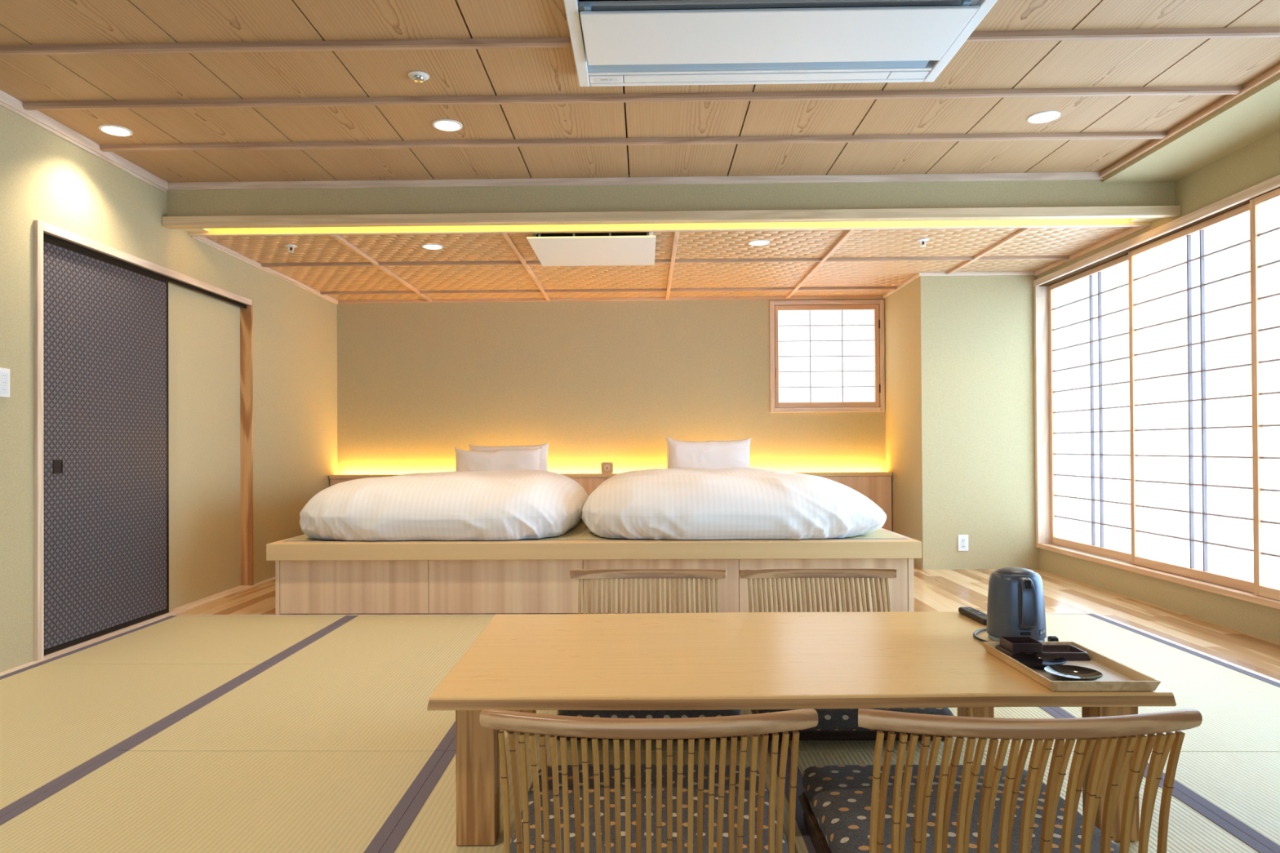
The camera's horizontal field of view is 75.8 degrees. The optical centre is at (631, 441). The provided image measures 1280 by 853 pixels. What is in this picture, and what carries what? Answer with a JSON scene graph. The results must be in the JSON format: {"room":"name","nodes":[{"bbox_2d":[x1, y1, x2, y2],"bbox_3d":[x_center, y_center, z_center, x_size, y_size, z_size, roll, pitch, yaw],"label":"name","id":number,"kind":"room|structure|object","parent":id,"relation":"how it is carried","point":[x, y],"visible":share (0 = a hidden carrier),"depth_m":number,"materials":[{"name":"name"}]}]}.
{"room":"japanese hotel room","nodes":[
{"label":"japanese hotel room","id":0,"kind":"room"},
{"bbox_2d":[0,105,337,672],"bbox_3d":[-2.642,-0.291,2.713,0.140,2.550,8.529,0,0,1],"label":"wall","id":1,"kind":"structure","parent":0,"point":[45,177],"depth_m":4.12,"materials":[{"name":"beige paint"}]},
{"bbox_2d":[0,368,9,397],"bbox_3d":[-2.556,-0.240,3.319,0.010,0.117,0.120,0,0,1],"label":"light switch","id":2,"kind":"object","parent":1,"relation":"attached to","point":[4,373],"visible":1,"depth_m":3.35,"materials":[{"name":"white plastic"}]},
{"bbox_2d":[0,89,168,192],"bbox_3d":[-2.591,-1.407,1.472,0.018,0.056,6.034,0,0,1],"label":"trim","id":3,"kind":"structure","parent":1,"relation":"attached to","point":[7,101],"depth_m":3.78,"materials":[{"name":"beige wood"}]},
{"bbox_2d":[0,577,275,676],"bbox_3d":[-2.531,0.958,3.631,0.036,0.044,6.253,0,0,1],"label":"trim","id":4,"kind":"structure","parent":1,"relation":"attached to","point":[4,673],"depth_m":4.05,"materials":[{"name":"beige wood"}]},
{"bbox_2d":[33,219,253,661],"bbox_3d":[-2.568,0.021,4.479,0.093,1.929,1.927,0,0,1],"label":"door","id":5,"kind":"structure","parent":1,"relation":"in","point":[143,379],"depth_m":4.21,"materials":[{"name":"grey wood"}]},
{"bbox_2d":[182,228,208,231],"bbox_3d":[-2.485,-1.294,4.624,0.120,0.180,0.178,0,0,1],"label":"trim","id":6,"kind":"structure","parent":1,"relation":"attached to","point":[185,229],"depth_m":4.69,"materials":[{"name":"beige paint"}]},
{"bbox_2d":[191,236,338,304],"bbox_3d":[-2.515,-1.188,5.864,0.016,0.034,2.237,0,0,1],"label":"trim","id":7,"kind":"structure","parent":1,"relation":"attached to","point":[205,240],"depth_m":5.56,"materials":[{"name":"brown wood"}]},
{"bbox_2d":[187,223,1151,236],"bbox_3d":[0.188,-1.203,4.681,5.462,0.008,0.034,0,0,1],"label":"trim","id":8,"kind":"structure","parent":1,"relation":"attached to","point":[1127,224],"depth_m":4.67,"materials":[{"name":"beige wood"}]},
{"bbox_2d":[162,205,1180,227],"bbox_3d":[0.184,-1.211,4.433,5.458,0.051,0.050,0,0,1],"label":"trim","id":9,"kind":"structure","parent":1,"relation":"attached to","point":[1129,211],"depth_m":4.41,"materials":[{"name":"brown wood"}]},
{"bbox_2d":[337,298,885,475],"bbox_3d":[-0.194,-0.276,6.995,4.846,2.550,0.120,0,0,1],"label":"wall","id":10,"kind":"structure","parent":0,"point":[597,382],"depth_m":6.94,"materials":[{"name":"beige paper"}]},
{"bbox_2d":[337,295,883,303],"bbox_3d":[-0.191,-1.199,6.934,4.594,0.024,0.016,0,0,1],"label":"trim","id":11,"kind":"structure","parent":10,"relation":"attached to","point":[836,296],"depth_m":6.93,"materials":[{"name":"brown wood"}]},
{"bbox_2d":[769,299,884,412],"bbox_3d":[1.640,-0.716,6.909,0.955,0.939,0.054,0,0,1],"label":"window","id":12,"kind":"structure","parent":10,"relation":"in","point":[826,358],"depth_m":6.92,"materials":[{"name":"white paper"}]},
{"bbox_2d":[882,272,920,298],"bbox_3d":[2.106,-1.216,6.440,0.016,0.024,0.924,0,0,1],"label":"trim","id":13,"kind":"structure","parent":10,"relation":"attached to","point":[918,274],"depth_m":6.35,"materials":[{"name":"brown wood"}]},
{"bbox_2d":[0,0,1279,182],"bbox_3d":[-0.064,-1.475,1.437,5.074,0.050,6.052,0,0,1],"label":"ceiling","id":14,"kind":"structure","parent":0,"point":[1198,62],"depth_m":3.36,"materials":[{"name":"brown wood"}]},
{"bbox_2d":[98,124,133,136],"bbox_3d":[-2.353,-1.418,3.752,0.134,0.005,0.134,0,0,1],"label":"recessed light","id":15,"kind":"object","parent":14,"relation":"in","point":[113,130],"visible":1,"depth_m":3.75,"materials":[{"name":"white plastic"}]},
{"bbox_2d":[0,37,569,55],"bbox_3d":[-1.389,-1.419,2.959,2.334,0.026,0.030,0,0,1],"label":"trim","id":16,"kind":"structure","parent":14,"relation":"attached to","point":[516,42],"depth_m":2.95,"materials":[{"name":"brown wood"}]},
{"bbox_2d":[408,71,429,83],"bbox_3d":[-0.833,-1.421,3.219,0.080,0.023,0.080,0,0,1],"label":"sprinkler","id":17,"kind":"object","parent":14,"relation":"attached to","point":[419,77],"visible":1,"depth_m":3.21,"materials":[{"name":"white plastic"}]},
{"bbox_2d":[431,119,462,131],"bbox_3d":[-0.832,-1.427,3.713,0.134,0.005,0.134,0,0,1],"label":"recessed light","id":18,"kind":"object","parent":14,"relation":"in","point":[446,125],"visible":1,"depth_m":3.71,"materials":[{"name":"white plastic"}]},
{"bbox_2d":[22,85,1243,110],"bbox_3d":[-0.027,-1.423,3.411,5.044,0.026,0.030,0,0,1],"label":"ceiling beam","id":19,"kind":"structure","parent":14,"relation":"attached to","point":[1210,90],"depth_m":3.40,"materials":[{"name":"brown wood"}]},
{"bbox_2d":[99,131,1168,151],"bbox_3d":[-0.018,-1.420,3.896,5.044,0.026,0.030,0,0,1],"label":"ceiling beam","id":20,"kind":"structure","parent":14,"relation":"attached to","point":[1131,135],"depth_m":3.88,"materials":[{"name":"brown wood"}]},
{"bbox_2d":[168,172,1103,190],"bbox_3d":[-0.011,-1.410,4.453,5.074,0.038,0.018,0,0,1],"label":"ceiling beam","id":21,"kind":"structure","parent":14,"relation":"attached to","point":[1040,175],"depth_m":4.44,"materials":[{"name":"beige wood"}]},
{"bbox_2d":[563,0,997,86],"bbox_3d":[0.474,-1.414,2.635,1.379,0.059,1.147,0,0,1],"label":"air conditioner","id":22,"kind":"object","parent":14,"relation":"attached to","point":[615,42],"visible":1,"depth_m":2.83,"materials":[{"name":"white plastic"}]},
{"bbox_2d":[1026,111,1060,123],"bbox_3d":[1.834,-1.443,3.658,0.134,0.005,0.134,0,0,1],"label":"recessed light","id":23,"kind":"object","parent":14,"relation":"in","point":[1046,116],"visible":1,"depth_m":3.66,"materials":[{"name":"white plastic"}]},
{"bbox_2d":[964,26,1279,42],"bbox_3d":[1.833,-1.438,2.903,1.306,0.026,0.030,0,0,1],"label":"trim","id":24,"kind":"structure","parent":14,"relation":"attached to","point":[1248,32],"depth_m":2.89,"materials":[{"name":"brown wood"}]},
{"bbox_2d":[204,226,1133,300],"bbox_3d":[0.208,-1.236,5.815,5.462,0.030,2.239,0,0,1],"label":"ceiling","id":25,"kind":"structure","parent":0,"point":[1036,242],"depth_m":5.57,"materials":[{"name":"brown wood"}]},
{"bbox_2d":[284,244,297,253],"bbox_3d":[-2.111,-1.193,5.094,0.074,0.039,0.074,0,0,1],"label":"sprinkler","id":26,"kind":"object","parent":25,"relation":"attached to","point":[291,246],"visible":1,"depth_m":5.09,"materials":[{"name":"white plastic"}]},
{"bbox_2d":[261,262,375,266],"bbox_3d":[-2.126,-1.200,5.581,0.772,0.019,0.026,0,0,1],"label":"trim","id":27,"kind":"structure","parent":25,"relation":"attached to","point":[312,264],"depth_m":5.57,"materials":[{"name":"brown wood"}]},
{"bbox_2d":[320,291,416,294],"bbox_3d":[-2.108,-1.193,6.591,0.772,0.019,0.026,0,0,1],"label":"trim","id":28,"kind":"structure","parent":25,"relation":"attached to","point":[325,292],"depth_m":6.58,"materials":[{"name":"brown wood"}]},
{"bbox_2d":[330,235,431,302],"bbox_3d":[-1.721,-1.200,5.842,0.028,0.019,2.221,0,0,1],"label":"trim","id":29,"kind":"structure","parent":25,"relation":"attached to","point":[337,237],"depth_m":5.55,"materials":[{"name":"brown wood"}]},
{"bbox_2d":[421,244,443,249],"bbox_3d":[-1.243,-1.215,5.129,0.134,0.005,0.134,0,0,1],"label":"recessed light","id":30,"kind":"object","parent":25,"relation":"in","point":[431,246],"visible":1,"depth_m":5.13,"materials":[{"name":"white plastic"}]},
{"bbox_2d":[378,261,522,266],"bbox_3d":[-1.226,-1.205,5.566,0.973,0.019,0.026,0,0,1],"label":"trim","id":31,"kind":"structure","parent":25,"relation":"attached to","point":[479,263],"depth_m":5.55,"materials":[{"name":"brown wood"}]},
{"bbox_2d":[419,289,541,293],"bbox_3d":[-1.208,-1.198,6.575,0.973,0.019,0.026,0,0,1],"label":"trim","id":32,"kind":"structure","parent":25,"relation":"attached to","point":[504,291],"depth_m":6.57,"materials":[{"name":"brown wood"}]},
{"bbox_2d":[502,233,550,300],"bbox_3d":[-0.721,-1.206,5.824,0.028,0.019,2.221,0,0,1],"label":"trim","id":33,"kind":"structure","parent":25,"relation":"attached to","point":[507,237],"depth_m":5.54,"materials":[{"name":"brown wood"}]},
{"bbox_2d":[526,231,655,266],"bbox_3d":[-0.224,-1.188,5.026,0.734,0.068,0.717,0,0,1],"label":"air conditioner","id":34,"kind":"object","parent":25,"relation":"attached to","point":[610,249],"visible":0.86,"depth_m":4.92,"materials":[{"name":"white plastic"}]},
{"bbox_2d":[526,259,670,264],"bbox_3d":[-0.225,-1.211,5.548,0.973,0.019,0.026,0,0,1],"label":"trim","id":35,"kind":"structure","parent":25,"relation":"attached to","point":[656,261],"depth_m":5.54,"materials":[{"name":"brown wood"}]},
{"bbox_2d":[544,288,666,293],"bbox_3d":[-0.207,-1.204,6.558,0.973,0.019,0.026,0,0,1],"label":"trim","id":36,"kind":"structure","parent":25,"relation":"attached to","point":[593,290],"depth_m":6.55,"materials":[{"name":"brown wood"}]},
{"bbox_2d":[665,231,679,299],"bbox_3d":[0.280,-1.212,5.807,0.028,0.019,2.221,0,0,1],"label":"trim","id":37,"kind":"structure","parent":25,"relation":"attached to","point":[676,235],"depth_m":5.53,"materials":[{"name":"brown wood"}]},
{"bbox_2d":[670,287,794,291],"bbox_3d":[0.798,-1.210,6.540,0.982,0.019,0.026,0,0,1],"label":"trim","id":38,"kind":"structure","parent":25,"relation":"attached to","point":[772,288],"depth_m":6.53,"materials":[{"name":"brown wood"}]},
{"bbox_2d":[674,257,821,262],"bbox_3d":[0.780,-1.217,5.531,0.982,0.019,0.026,0,0,1],"label":"trim","id":39,"kind":"structure","parent":25,"relation":"attached to","point":[815,260],"depth_m":5.52,"materials":[{"name":"brown wood"}]},
{"bbox_2d":[747,240,769,245],"bbox_3d":[0.786,-1.227,5.080,0.134,0.005,0.134,0,0,1],"label":"recessed light","id":40,"kind":"object","parent":25,"relation":"in","point":[756,242],"visible":1,"depth_m":5.08,"materials":[{"name":"white plastic"}]},
{"bbox_2d":[786,230,854,298],"bbox_3d":[1.290,-1.218,5.789,0.028,0.019,2.221,0,0,1],"label":"trim","id":41,"kind":"structure","parent":25,"relation":"attached to","point":[848,233],"depth_m":5.50,"materials":[{"name":"brown wood"}]},
{"bbox_2d":[797,286,897,290],"bbox_3d":[1.708,-1.215,6.525,0.782,0.019,0.026,0,0,1],"label":"trim","id":42,"kind":"structure","parent":25,"relation":"attached to","point":[861,287],"depth_m":6.51,"materials":[{"name":"brown wood"}]},
{"bbox_2d":[825,257,973,262],"bbox_3d":[1.791,-1.223,5.513,0.984,0.019,0.026,0,0,1],"label":"trim","id":43,"kind":"structure","parent":25,"relation":"attached to","point":[898,259],"depth_m":5.50,"materials":[{"name":"brown wood"}]},
{"bbox_2d":[916,238,929,247],"bbox_3d":[1.785,-1.216,5.036,0.074,0.039,0.074,0,0,1],"label":"sprinkler","id":44,"kind":"object","parent":25,"relation":"attached to","point":[922,240],"visible":1,"depth_m":5.03,"materials":[{"name":"white plastic"}]},
{"bbox_2d":[920,271,1035,275],"bbox_3d":[2.516,-1.221,5.978,0.821,0.024,0.016,0,0,1],"label":"trim","id":45,"kind":"structure","parent":25,"relation":"attached to","point":[1029,273],"depth_m":5.97,"materials":[{"name":"beige wood"}]},
{"bbox_2d":[946,227,1032,274],"bbox_3d":[2.294,-1.227,5.318,0.028,0.019,1.313,0,0,1],"label":"trim","id":46,"kind":"structure","parent":25,"relation":"attached to","point":[1023,230],"depth_m":5.22,"materials":[{"name":"brown wood"}]},
{"bbox_2d":[976,255,1069,260],"bbox_3d":[2.615,-1.228,5.499,0.607,0.019,0.026,0,0,1],"label":"trim","id":47,"kind":"structure","parent":25,"relation":"attached to","point":[1066,257],"depth_m":5.49,"materials":[{"name":"brown wood"}]},
{"bbox_2d":[166,173,1175,228],"bbox_3d":[0.184,-1.380,4.474,5.462,0.380,0.030,0,0,1],"label":"beam","id":48,"kind":"structure","parent":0,"point":[1090,193],"depth_m":4.46,"materials":[{"name":"green paint"}]},
{"bbox_2d":[187,218,1151,233],"bbox_3d":[0.186,-1.319,4.592,5.462,0.222,0.208,0,0,1],"label":"light strip","id":49,"kind":"object","parent":48,"relation":"attached to","point":[1086,221],"visible":0.21,"depth_m":4.67,"materials":[{"name":"beige paint"}]},
{"bbox_2d":[175,565,1279,679],"bbox_3d":[0.167,0.963,2.705,5.862,0.090,8.629,0,0,1],"label":"floor","id":50,"kind":"structure","parent":0,"point":[943,589],"depth_m":4.61,"materials":[{"name":"brown wood"}]},
{"bbox_2d":[0,663,267,817],"bbox_3d":[-2.037,0.952,2.473,0.988,0.049,1.977,0,0,1],"label":"mat","id":51,"kind":"object","parent":50,"relation":"on","point":[57,722],"visible":0.9,"depth_m":2.85,"materials":[{"name":"wicker"}]},
{"bbox_2d":[37,615,351,664],"bbox_3d":[-2.011,0.963,3.958,0.988,0.049,0.987,0,0,1],"label":"mat","id":52,"kind":"object","parent":50,"relation":"on","point":[172,639],"visible":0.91,"depth_m":3.86,"materials":[{"name":"wicker"}]},
{"bbox_2d":[0,750,445,852],"bbox_3d":[-1.065,0.940,1.466,0.988,0.049,1.977,0,0,1],"label":"mat","id":53,"kind":"object","parent":50,"relation":"on","point":[125,802],"visible":0.91,"depth_m":2.08,"materials":[{"name":"wicker"}]},
{"bbox_2d":[118,615,494,751],"bbox_3d":[-1.030,0.953,3.445,0.988,0.049,1.977,0,0,1],"label":"mat","id":54,"kind":"object","parent":50,"relation":"on","point":[364,682],"visible":0.65,"depth_m":2.98,"materials":[{"name":"wicker"}]},
{"bbox_2d":[266,517,921,614],"bbox_3d":[-0.193,0.744,5.568,3.515,0.389,2.333,0,0,1],"label":"platform","id":55,"kind":"object","parent":50,"relation":"on","point":[313,575],"visible":0.66,"depth_m":4.45,"materials":[{"name":"wood"}]},
{"bbox_2d":[299,469,588,541],"bbox_3d":[-1.126,0.376,5.584,1.640,0.351,2.260,0,0,1],"label":"duvet","id":56,"kind":"object","parent":55,"relation":"on","point":[526,504],"visible":0.94,"depth_m":4.53,"materials":[{"name":"white fabric"}]},
{"bbox_2d":[453,446,541,471],"bbox_3d":[-1.051,0.227,6.447,0.693,0.382,0.176,0,0,0],"label":"pillow","id":57,"kind":"object","parent":56,"relation":"on","point":[503,459],"visible":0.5,"depth_m":6.39,"materials":[{"name":"white fabric"}]},
{"bbox_2d":[468,442,549,471],"bbox_3d":[-0.989,0.214,6.614,0.660,0.410,0.176,0,0,1],"label":"pillow","id":58,"kind":"object","parent":56,"relation":"on","point":[544,451],"visible":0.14,"depth_m":6.59,"materials":[{"name":"white fabric"}]},
{"bbox_2d":[582,466,886,539],"bbox_3d":[0.598,0.360,5.551,1.780,0.362,2.257,0,0,1],"label":"duvet","id":59,"kind":"object","parent":55,"relation":"on","point":[677,503],"visible":1,"depth_m":4.49,"materials":[{"name":"white fabric"}]},
{"bbox_2d":[665,435,751,469],"bbox_3d":[0.611,0.179,6.560,0.693,0.458,0.188,0,0,-2],"label":"pillow","id":60,"kind":"object","parent":59,"relation":"on","point":[709,455],"visible":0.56,"depth_m":6.50,"materials":[{"name":"white fabric"}]},
{"bbox_2d":[378,751,816,852],"bbox_3d":[-0.075,0.934,1.449,0.988,0.049,1.977,0,0,1],"label":"mat","id":61,"kind":"object","parent":50,"relation":"on","point":[428,825],"visible":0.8,"depth_m":2.05,"materials":[{"name":"wicker"}]},
{"bbox_2d":[479,708,817,852],"bbox_3d":[0.035,0.689,1.697,0.586,0.443,0.650,0,0,1],"label":"chair","id":62,"kind":"object","parent":61,"relation":"on","point":[513,722],"visible":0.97,"depth_m":1.43,"materials":[{"name":"brown wood"}]},
{"bbox_2d":[510,764,788,852],"bbox_3d":[0.037,0.817,1.786,0.564,0.069,0.538,0,0,1],"label":"seat cushion","id":63,"kind":"object","parent":62,"relation":"on","point":[611,773],"visible":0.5,"depth_m":1.75,"materials":[{"name":"fabric"}]},
{"bbox_2d":[426,611,1176,845],"bbox_3d":[0.375,0.738,2.271,1.654,0.349,0.927,0,0,0],"label":"table","id":64,"kind":"object","parent":61,"relation":"on","point":[525,663],"visible":0.82,"depth_m":2.00,"materials":[{"name":"brown wood"}]},
{"bbox_2d":[958,606,986,625],"bbox_3d":[1.096,0.551,2.606,0.046,0.020,0.205,0,0,-1],"label":"remote control","id":65,"kind":"object","parent":64,"relation":"on","point":[972,613],"visible":0.82,"depth_m":2.60,"materials":[{"name":"black plastic"}]},
{"bbox_2d":[973,627,1058,641],"bbox_3d":[1.079,0.550,2.336,0.210,0.018,0.234,0,0,1],"label":"power cord","id":66,"kind":"object","parent":64,"relation":"on","point":[1050,638],"visible":0.39,"depth_m":2.29,"materials":[{"name":"black rubber"}]},
{"bbox_2d":[986,567,1046,641],"bbox_3d":[1.087,0.458,2.311,0.153,0.201,0.188,0,0,1],"label":"electric kettle","id":67,"kind":"object","parent":64,"relation":"on","point":[1015,607],"visible":0.98,"depth_m":2.27,"materials":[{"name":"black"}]},
{"bbox_2d":[982,641,1160,691],"bbox_3d":[1.054,0.545,2.009,0.243,0.024,0.376,0,0,1],"label":"serving tray","id":68,"kind":"object","parent":64,"relation":"on","point":[1117,677],"visible":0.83,"depth_m":1.92,"materials":[{"name":"beige wood"}]},
{"bbox_2d":[1013,652,1066,669],"bbox_3d":[1.005,0.543,2.025,0.120,0.019,0.120,0,0,1],"label":"saucer","id":69,"kind":"object","parent":68,"relation":"on","point":[1035,660],"visible":0.95,"depth_m":2.04,"materials":[{"name":"black ceramic"}]},
{"bbox_2d":[995,644,1090,660],"bbox_3d":[1.057,0.544,2.124,0.208,0.018,0.100,0,0,1],"label":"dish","id":70,"kind":"object","parent":68,"relation":"on","point":[1069,652],"visible":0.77,"depth_m":2.10,"materials":[{"name":"black paint"}]},
{"bbox_2d":[999,636,1042,653],"bbox_3d":[1.005,0.530,2.125,0.078,0.036,0.077,0,0,1],"label":"box","id":71,"kind":"object","parent":70,"relation":"in","point":[1011,644],"visible":0.79,"depth_m":2.10,"materials":[{"name":"black paint"}]},
{"bbox_2d":[1044,664,1102,680],"bbox_3d":[1.023,0.542,1.905,0.120,0.019,0.120,0,0,1],"label":"saucer","id":72,"kind":"object","parent":68,"relation":"on","point":[1064,673],"visible":0.94,"depth_m":1.92,"materials":[{"name":"black ceramic"}]},
{"bbox_2d":[328,471,892,531],"bbox_3d":[-0.182,0.604,6.827,4.614,0.680,0.198,0,0,1],"label":"headboard","id":73,"kind":"object","parent":50,"relation":"on","point":[875,486],"visible":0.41,"depth_m":6.71,"materials":[{"name":"brown wood"}]},
{"bbox_2d":[600,462,613,473],"bbox_3d":[-0.203,0.217,6.776,0.098,0.094,0.045,0,0,1],"label":"alarm clock","id":74,"kind":"object","parent":73,"relation":"on","point":[606,467],"visible":1,"depth_m":6.76,"materials":[{"name":"brown wood"}]},
{"bbox_2d":[446,709,778,751],"bbox_3d":[-0.041,0.948,3.428,0.988,0.049,1.977,0,0,1],"label":"mat","id":75,"kind":"object","parent":50,"relation":"on","point":[451,747],"visible":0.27,"depth_m":2.49,"materials":[{"name":"wicker"}]},
{"bbox_2d":[556,568,741,740],"bbox_3d":[0.058,0.697,2.795,0.586,0.443,0.650,0,0,1],"label":"chair","id":76,"kind":"object","parent":75,"relation":"on","point":[594,574],"visible":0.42,"depth_m":3.07,"materials":[{"name":"brown wood"}]},
{"bbox_2d":[557,709,742,718],"bbox_3d":[0.057,0.824,2.704,0.564,0.069,0.538,0,0,1],"label":"seat cushion","id":77,"kind":"object","parent":76,"relation":"on","point":[592,713],"visible":0.06,"depth_m":2.44,"materials":[{"name":"fabric"}]},
{"bbox_2d":[172,613,1097,616],"bbox_3d":[-0.009,0.952,4.426,4.980,0.047,0.016,0,0,1],"label":"trim","id":78,"kind":"structure","parent":50,"relation":"on","point":[1045,613],"depth_m":4.45,"materials":[{"name":"beige wood"}]},
{"bbox_2d":[777,706,1076,751],"bbox_3d":[0.949,0.942,3.411,0.988,0.049,1.977,0,0,1],"label":"mat","id":79,"kind":"object","parent":50,"relation":"on","point":[999,712],"visible":0.17,"depth_m":2.49,"materials":[{"name":"wicker"}]},
{"bbox_2d":[738,568,945,740],"bbox_3d":[0.689,0.693,2.784,0.586,0.443,0.650,0,0,1],"label":"chair","id":80,"kind":"object","parent":79,"relation":"on","point":[781,573],"visible":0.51,"depth_m":3.05,"materials":[{"name":"brown wood"}]},
{"bbox_2d":[760,707,953,730],"bbox_3d":[0.688,0.820,2.693,0.564,0.069,0.538,0,0,1],"label":"seat cushion","id":81,"kind":"object","parent":80,"relation":"on","point":[833,719],"visible":0.06,"depth_m":2.43,"materials":[{"name":"fabric"}]},
{"bbox_2d":[779,751,1275,852],"bbox_3d":[0.914,0.928,1.432,0.988,0.049,1.977,0,0,1],"label":"mat","id":82,"kind":"object","parent":50,"relation":"on","point":[1193,828],"visible":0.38,"depth_m":1.98,"materials":[{"name":"wicker"}]},
{"bbox_2d":[799,708,1202,852],"bbox_3d":[0.689,0.685,1.686,0.586,0.443,0.650,0,0,1],"label":"chair","id":83,"kind":"object","parent":82,"relation":"on","point":[1111,727],"visible":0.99,"depth_m":1.41,"materials":[{"name":"brown wood"}]},
{"bbox_2d":[802,764,1119,852],"bbox_3d":[0.691,0.814,1.775,0.564,0.069,0.538,0,0,1],"label":"seat cushion","id":84,"kind":"object","parent":83,"relation":"on","point":[839,797],"visible":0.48,"depth_m":1.74,"materials":[{"name":"fabric"}]},
{"bbox_2d":[1044,613,1279,751],"bbox_3d":[1.938,0.936,3.394,0.988,0.049,1.977,0,0,1],"label":"mat","id":85,"kind":"object","parent":50,"relation":"on","point":[1239,709],"visible":0.38,"depth_m":3.07,"materials":[{"name":"wicker"}]},
{"bbox_2d":[1093,613,1279,684],"bbox_3d":[2.431,0.924,2.396,0.029,0.047,3.958,0,0,1],"label":"trim","id":86,"kind":"structure","parent":50,"relation":"on","point":[1098,615],"depth_m":3.57,"materials":[{"name":"beige wood"}]},
{"bbox_2d":[1145,751,1279,852],"bbox_3d":[1.904,0.922,1.415,0.988,0.049,1.977,0,0,1],"label":"mat","id":87,"kind":"object","parent":50,"relation":"on","point":[1242,788],"visible":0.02,"depth_m":2.16,"materials":[{"name":"wicker"}]},
{"bbox_2d":[884,275,1039,569],"bbox_3d":[2.639,-0.295,6.492,1.037,2.550,1.028,0,0,1],"label":"wall column","id":88,"kind":"structure","parent":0,"point":[959,350],"depth_m":5.98,"materials":[{"name":"beige paint"}]},
{"bbox_2d":[957,534,968,551],"bbox_3d":[2.407,0.735,5.970,0.076,0.118,0.009,0,0,1],"label":"wall outlet","id":89,"kind":"object","parent":88,"relation":"attached to","point":[962,540],"visible":1,"depth_m":5.97,"materials":[{"name":"white plastic"}]},
{"bbox_2d":[961,537,965,547],"bbox_3d":[2.407,0.735,5.967,0.029,0.068,0.001,0,0,1],"label":"socket","id":90,"kind":"object","parent":89,"relation":"attached to","point":[963,540],"depth_m":5.97,"materials":[{"name":"grey plastic"}]},
{"bbox_2d":[1036,129,1279,643],"bbox_3d":[2.981,-0.327,2.161,0.200,2.550,7.621,0,0,1],"label":"wall","id":91,"kind":"structure","parent":0,"point":[1257,162],"depth_m":4.20,"materials":[{"name":"beige paint"}]},
{"bbox_2d":[1034,226,1146,275],"bbox_3d":[2.923,-1.225,5.315,0.016,0.030,1.329,0,0,1],"label":"trim","id":92,"kind":"structure","parent":91,"relation":"attached to","point":[1134,229],"depth_m":5.21,"materials":[{"name":"brown wood"}]},
{"bbox_2d":[1129,218,1157,222],"bbox_3d":[2.857,-1.325,4.531,0.120,0.180,0.178,0,0,1],"label":"trim","id":93,"kind":"structure","parent":91,"relation":"attached to","point":[1131,220],"depth_m":4.60,"materials":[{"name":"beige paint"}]},
{"bbox_2d":[1033,174,1279,609],"bbox_3d":[2.978,-0.217,3.890,0.178,1.938,4.160,0,0,1],"label":"window","id":94,"kind":"structure","parent":91,"relation":"in","point":[1157,350],"depth_m":4.52,"materials":[{"name":"white paper"}]},
{"bbox_2d":[1102,73,1279,182],"bbox_3d":[2.666,-1.509,1.390,0.389,0.193,6.052,0,0,1],"label":"wall","id":95,"kind":"structure","parent":0,"point":[1255,115],"depth_m":3.81,"materials":[{"name":"beige paint"}]},
{"bbox_2d":[1099,64,1279,177],"bbox_3d":[2.462,-1.449,1.384,0.023,0.031,6.034,0,0,1],"label":"trim","id":96,"kind":"structure","parent":95,"relation":"attached to","point":[1274,71],"depth_m":3.63,"materials":[{"name":"brown wood"}]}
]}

